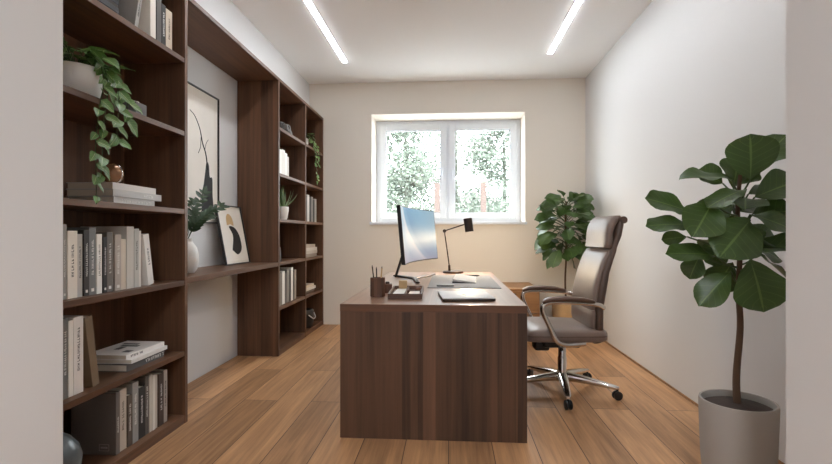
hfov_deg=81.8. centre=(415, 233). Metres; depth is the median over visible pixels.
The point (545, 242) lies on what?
fig
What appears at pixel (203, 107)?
framed picture
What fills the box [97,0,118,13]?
storage box
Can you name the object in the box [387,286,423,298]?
desk tray
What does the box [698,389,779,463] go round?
pot
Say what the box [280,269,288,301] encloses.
book
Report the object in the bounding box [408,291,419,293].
card stack
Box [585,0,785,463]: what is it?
wall
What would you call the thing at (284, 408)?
floor
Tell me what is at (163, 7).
book
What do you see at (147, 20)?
book
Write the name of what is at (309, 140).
trailing plant
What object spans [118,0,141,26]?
book
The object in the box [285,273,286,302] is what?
book
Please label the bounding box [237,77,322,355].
bookcase
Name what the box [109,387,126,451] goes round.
book
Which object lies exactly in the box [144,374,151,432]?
book
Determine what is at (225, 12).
wall
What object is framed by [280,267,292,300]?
book
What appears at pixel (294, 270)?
book
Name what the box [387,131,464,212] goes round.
tree
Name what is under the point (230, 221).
print
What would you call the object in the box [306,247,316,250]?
book
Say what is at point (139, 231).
book
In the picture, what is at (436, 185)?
post
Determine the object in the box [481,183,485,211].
post
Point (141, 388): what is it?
book
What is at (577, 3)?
recessed light
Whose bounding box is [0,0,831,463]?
wall
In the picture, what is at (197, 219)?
vase
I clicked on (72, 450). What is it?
round vase
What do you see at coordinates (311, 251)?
book
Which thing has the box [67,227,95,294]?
book
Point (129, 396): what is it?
book
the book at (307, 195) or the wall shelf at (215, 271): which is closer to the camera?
the wall shelf at (215, 271)
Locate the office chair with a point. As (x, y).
(586, 299)
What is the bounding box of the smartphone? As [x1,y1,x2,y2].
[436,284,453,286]
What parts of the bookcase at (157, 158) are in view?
panel, shelf, shelf, shelf, shelf, shelf, panel, panel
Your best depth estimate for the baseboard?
3.61 m
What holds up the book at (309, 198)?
on the bookcase at (265, 327)
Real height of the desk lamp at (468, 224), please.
0.535 m
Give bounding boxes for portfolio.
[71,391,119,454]
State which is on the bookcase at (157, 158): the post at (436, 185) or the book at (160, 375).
the book at (160, 375)
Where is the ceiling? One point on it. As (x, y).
(379, 40)
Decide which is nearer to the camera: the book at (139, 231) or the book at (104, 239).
the book at (104, 239)
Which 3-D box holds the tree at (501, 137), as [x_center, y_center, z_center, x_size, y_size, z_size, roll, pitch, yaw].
[2.030,-1.083,10.437,3.005,4.668,3.228,0,0,-3]
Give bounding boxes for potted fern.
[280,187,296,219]
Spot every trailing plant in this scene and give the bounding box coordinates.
[63,37,142,203]
[306,133,320,184]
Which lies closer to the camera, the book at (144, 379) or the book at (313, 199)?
the book at (144, 379)
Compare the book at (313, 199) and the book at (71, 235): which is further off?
the book at (313, 199)
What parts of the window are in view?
sash, sash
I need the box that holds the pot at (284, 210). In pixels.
[280,206,288,219]
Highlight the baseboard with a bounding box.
[604,341,784,463]
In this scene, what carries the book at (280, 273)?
on the bookcase at (265, 327)
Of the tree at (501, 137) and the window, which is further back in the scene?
the tree at (501, 137)
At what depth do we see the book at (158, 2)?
2.61 m
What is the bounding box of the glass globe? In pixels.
[102,163,123,182]
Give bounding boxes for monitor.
[393,205,437,283]
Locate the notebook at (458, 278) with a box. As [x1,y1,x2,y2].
[452,274,476,282]
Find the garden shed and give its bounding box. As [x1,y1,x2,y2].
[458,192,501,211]
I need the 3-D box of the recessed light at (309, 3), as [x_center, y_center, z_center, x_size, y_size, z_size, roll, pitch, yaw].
[-0.864,-1.825,3.540,0.058,0.010,3.140,0,0,4]
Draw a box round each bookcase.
[63,0,187,463]
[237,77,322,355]
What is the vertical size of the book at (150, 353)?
0.020 m
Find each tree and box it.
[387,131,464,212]
[387,135,430,209]
[417,131,506,211]
[455,130,508,211]
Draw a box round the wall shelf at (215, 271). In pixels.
[188,262,277,282]
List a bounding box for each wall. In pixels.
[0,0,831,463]
[188,46,236,382]
[195,0,308,104]
[309,78,584,324]
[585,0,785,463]
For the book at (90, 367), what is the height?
0.321 m
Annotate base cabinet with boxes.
[502,282,539,316]
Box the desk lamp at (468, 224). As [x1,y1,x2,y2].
[443,218,473,273]
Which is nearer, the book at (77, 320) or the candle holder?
the book at (77, 320)
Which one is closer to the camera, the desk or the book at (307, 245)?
the desk
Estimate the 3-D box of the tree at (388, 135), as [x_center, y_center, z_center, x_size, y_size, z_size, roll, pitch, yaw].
[-1.009,-0.964,12.161,3.406,4.429,2.863,0,0,-1]
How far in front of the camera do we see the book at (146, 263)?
2.51 m
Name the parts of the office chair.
leg, leg, arm frame, leg, seat, arm frame, leg, backrest, leg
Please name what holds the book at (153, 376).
on the bookcase at (157, 158)
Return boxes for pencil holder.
[370,277,384,296]
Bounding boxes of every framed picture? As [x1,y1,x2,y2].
[188,81,218,223]
[215,204,250,264]
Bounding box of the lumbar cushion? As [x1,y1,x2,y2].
[571,305,595,328]
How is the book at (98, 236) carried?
on the bookcase at (157, 158)
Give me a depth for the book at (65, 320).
1.98 m
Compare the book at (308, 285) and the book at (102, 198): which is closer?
the book at (102, 198)
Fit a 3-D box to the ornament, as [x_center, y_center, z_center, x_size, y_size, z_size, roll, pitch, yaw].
[-1.271,-1.022,4.598,0.115,0.104,0.150,0,0,16]
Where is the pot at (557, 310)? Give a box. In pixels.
[552,305,571,317]
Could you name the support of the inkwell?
on the desk
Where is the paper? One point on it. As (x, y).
(398, 291)
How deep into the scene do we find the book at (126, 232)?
2.37 m
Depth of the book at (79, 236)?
2.06 m
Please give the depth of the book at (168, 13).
2.70 m
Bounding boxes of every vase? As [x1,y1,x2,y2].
[63,432,82,463]
[188,186,228,272]
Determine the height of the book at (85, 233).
0.287 m
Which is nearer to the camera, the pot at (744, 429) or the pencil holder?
the pot at (744, 429)
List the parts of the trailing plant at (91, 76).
pot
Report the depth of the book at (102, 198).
2.31 m
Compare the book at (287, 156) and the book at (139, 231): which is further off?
the book at (287, 156)
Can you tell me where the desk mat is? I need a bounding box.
[427,275,500,288]
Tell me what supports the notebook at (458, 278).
on the desk mat
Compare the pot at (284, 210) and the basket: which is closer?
the pot at (284, 210)
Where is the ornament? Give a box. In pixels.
[280,121,289,131]
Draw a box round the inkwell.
[385,281,391,292]
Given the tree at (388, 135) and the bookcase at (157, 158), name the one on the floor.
the bookcase at (157, 158)
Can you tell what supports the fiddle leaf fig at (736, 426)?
on the floor
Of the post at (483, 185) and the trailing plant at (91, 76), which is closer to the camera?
the trailing plant at (91, 76)
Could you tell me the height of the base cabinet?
0.532 m
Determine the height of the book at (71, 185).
0.032 m
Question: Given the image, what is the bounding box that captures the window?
[370,119,526,224]
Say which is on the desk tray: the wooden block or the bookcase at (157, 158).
the wooden block
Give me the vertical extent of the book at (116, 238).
0.267 m
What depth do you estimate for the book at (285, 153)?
4.61 m
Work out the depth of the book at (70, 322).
2.00 m
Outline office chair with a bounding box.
[521,215,627,409]
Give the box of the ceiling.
[231,0,651,83]
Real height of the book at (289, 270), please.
0.305 m
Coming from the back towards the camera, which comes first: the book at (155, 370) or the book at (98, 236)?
the book at (155, 370)
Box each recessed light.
[304,0,347,62]
[547,0,582,53]
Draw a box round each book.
[63,224,66,299]
[63,315,82,394]
[63,318,67,399]
[66,182,155,194]
[66,189,160,201]
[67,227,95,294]
[67,230,88,295]
[67,231,76,298]
[67,315,98,386]
[68,320,72,397]
[69,196,154,205]
[77,234,81,296]
[83,226,133,288]
[96,232,112,291]
[96,234,101,293]
[96,341,163,359]
[97,345,166,363]
[97,350,163,371]
[102,237,106,292]
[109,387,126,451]
[113,235,120,290]
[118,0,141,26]
[118,381,137,443]
[121,239,125,289]
[127,394,131,446]
[131,375,148,434]
[134,229,138,287]
[138,0,155,38]
[138,385,144,439]
[139,231,140,286]
[141,234,153,284]
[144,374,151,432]
[146,372,163,426]
[150,369,166,422]
[152,374,156,427]
[152,375,154,430]
[156,0,160,41]
[161,3,165,45]
[166,8,171,49]
[280,149,281,173]
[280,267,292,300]
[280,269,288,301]
[280,271,284,303]
[280,273,281,304]
[281,149,284,174]
[285,153,286,174]
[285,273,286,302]
[287,156,288,175]
[289,270,290,300]
[293,269,295,298]
[306,244,314,247]
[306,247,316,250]
[306,250,316,253]
[306,253,316,256]
[306,283,313,287]
[307,195,308,221]
[309,197,312,221]
[309,198,310,221]
[313,199,315,221]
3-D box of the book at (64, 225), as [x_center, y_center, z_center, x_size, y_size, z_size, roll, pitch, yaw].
[-1.546,0.115,1.983,0.201,0.310,0.022,0,0,4]
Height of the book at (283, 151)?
0.245 m
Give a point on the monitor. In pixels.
(416, 227)
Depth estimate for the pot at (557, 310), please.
5.03 m
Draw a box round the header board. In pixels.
[188,0,277,80]
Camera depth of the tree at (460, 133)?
12.43 m
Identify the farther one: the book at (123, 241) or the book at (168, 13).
the book at (168, 13)
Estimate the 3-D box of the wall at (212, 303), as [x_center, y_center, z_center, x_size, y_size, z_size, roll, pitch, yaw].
[-1.748,-0.365,3.908,0.200,2.930,5.150,0,0,4]
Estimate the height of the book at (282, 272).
0.310 m
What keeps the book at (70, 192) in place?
on the book at (102, 198)
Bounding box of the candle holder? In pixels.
[122,101,146,116]
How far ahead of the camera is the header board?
3.58 m
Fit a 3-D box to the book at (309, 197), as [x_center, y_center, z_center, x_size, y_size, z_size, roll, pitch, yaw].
[-1.287,-0.281,5.495,0.200,0.290,0.068,0,0,4]
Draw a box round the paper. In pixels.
[393,289,405,293]
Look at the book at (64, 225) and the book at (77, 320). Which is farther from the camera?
the book at (77, 320)
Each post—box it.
[434,183,439,211]
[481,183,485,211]
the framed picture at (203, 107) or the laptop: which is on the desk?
the laptop
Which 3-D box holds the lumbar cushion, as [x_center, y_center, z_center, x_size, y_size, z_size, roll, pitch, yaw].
[1.171,0.562,3.353,0.060,0.129,0.458,0,0,1]
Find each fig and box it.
[534,190,594,317]
[645,134,785,463]
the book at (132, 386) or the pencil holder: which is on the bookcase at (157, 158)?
the book at (132, 386)
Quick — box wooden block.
[399,280,406,288]
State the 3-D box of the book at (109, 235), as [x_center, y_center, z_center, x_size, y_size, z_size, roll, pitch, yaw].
[-1.529,0.131,2.249,0.201,0.278,0.039,0,0,4]
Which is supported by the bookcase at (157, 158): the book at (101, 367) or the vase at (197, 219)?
the book at (101, 367)
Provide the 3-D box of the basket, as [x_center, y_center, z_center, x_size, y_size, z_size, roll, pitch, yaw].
[-1.272,0.950,5.423,0.266,0.200,0.250,0,0,4]
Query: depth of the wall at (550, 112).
5.75 m
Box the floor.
[128,324,778,463]
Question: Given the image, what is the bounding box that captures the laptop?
[438,291,495,300]
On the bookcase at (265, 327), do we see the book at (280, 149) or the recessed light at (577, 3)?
the book at (280, 149)
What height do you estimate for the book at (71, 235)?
0.284 m
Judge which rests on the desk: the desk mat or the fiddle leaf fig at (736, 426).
the desk mat
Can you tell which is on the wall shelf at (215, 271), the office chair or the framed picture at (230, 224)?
the framed picture at (230, 224)
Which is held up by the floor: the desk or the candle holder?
the desk
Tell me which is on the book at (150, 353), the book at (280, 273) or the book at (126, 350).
the book at (126, 350)
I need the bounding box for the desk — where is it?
[340,272,526,442]
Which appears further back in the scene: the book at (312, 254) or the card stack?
the book at (312, 254)
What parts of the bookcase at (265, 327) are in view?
panel, panel, shelf, shelf, shelf, shelf, shelf, panel, panel, shelf, shelf, shelf, shelf, shelf, panel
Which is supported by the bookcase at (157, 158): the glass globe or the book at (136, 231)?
the book at (136, 231)
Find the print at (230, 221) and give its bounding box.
[218,209,246,261]
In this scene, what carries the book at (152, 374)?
on the bookcase at (157, 158)
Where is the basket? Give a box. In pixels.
[306,308,315,327]
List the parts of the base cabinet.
drawer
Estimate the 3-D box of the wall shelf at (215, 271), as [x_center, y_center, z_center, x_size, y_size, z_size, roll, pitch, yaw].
[-1.479,0.273,3.576,0.381,0.035,1.491,0,0,4]

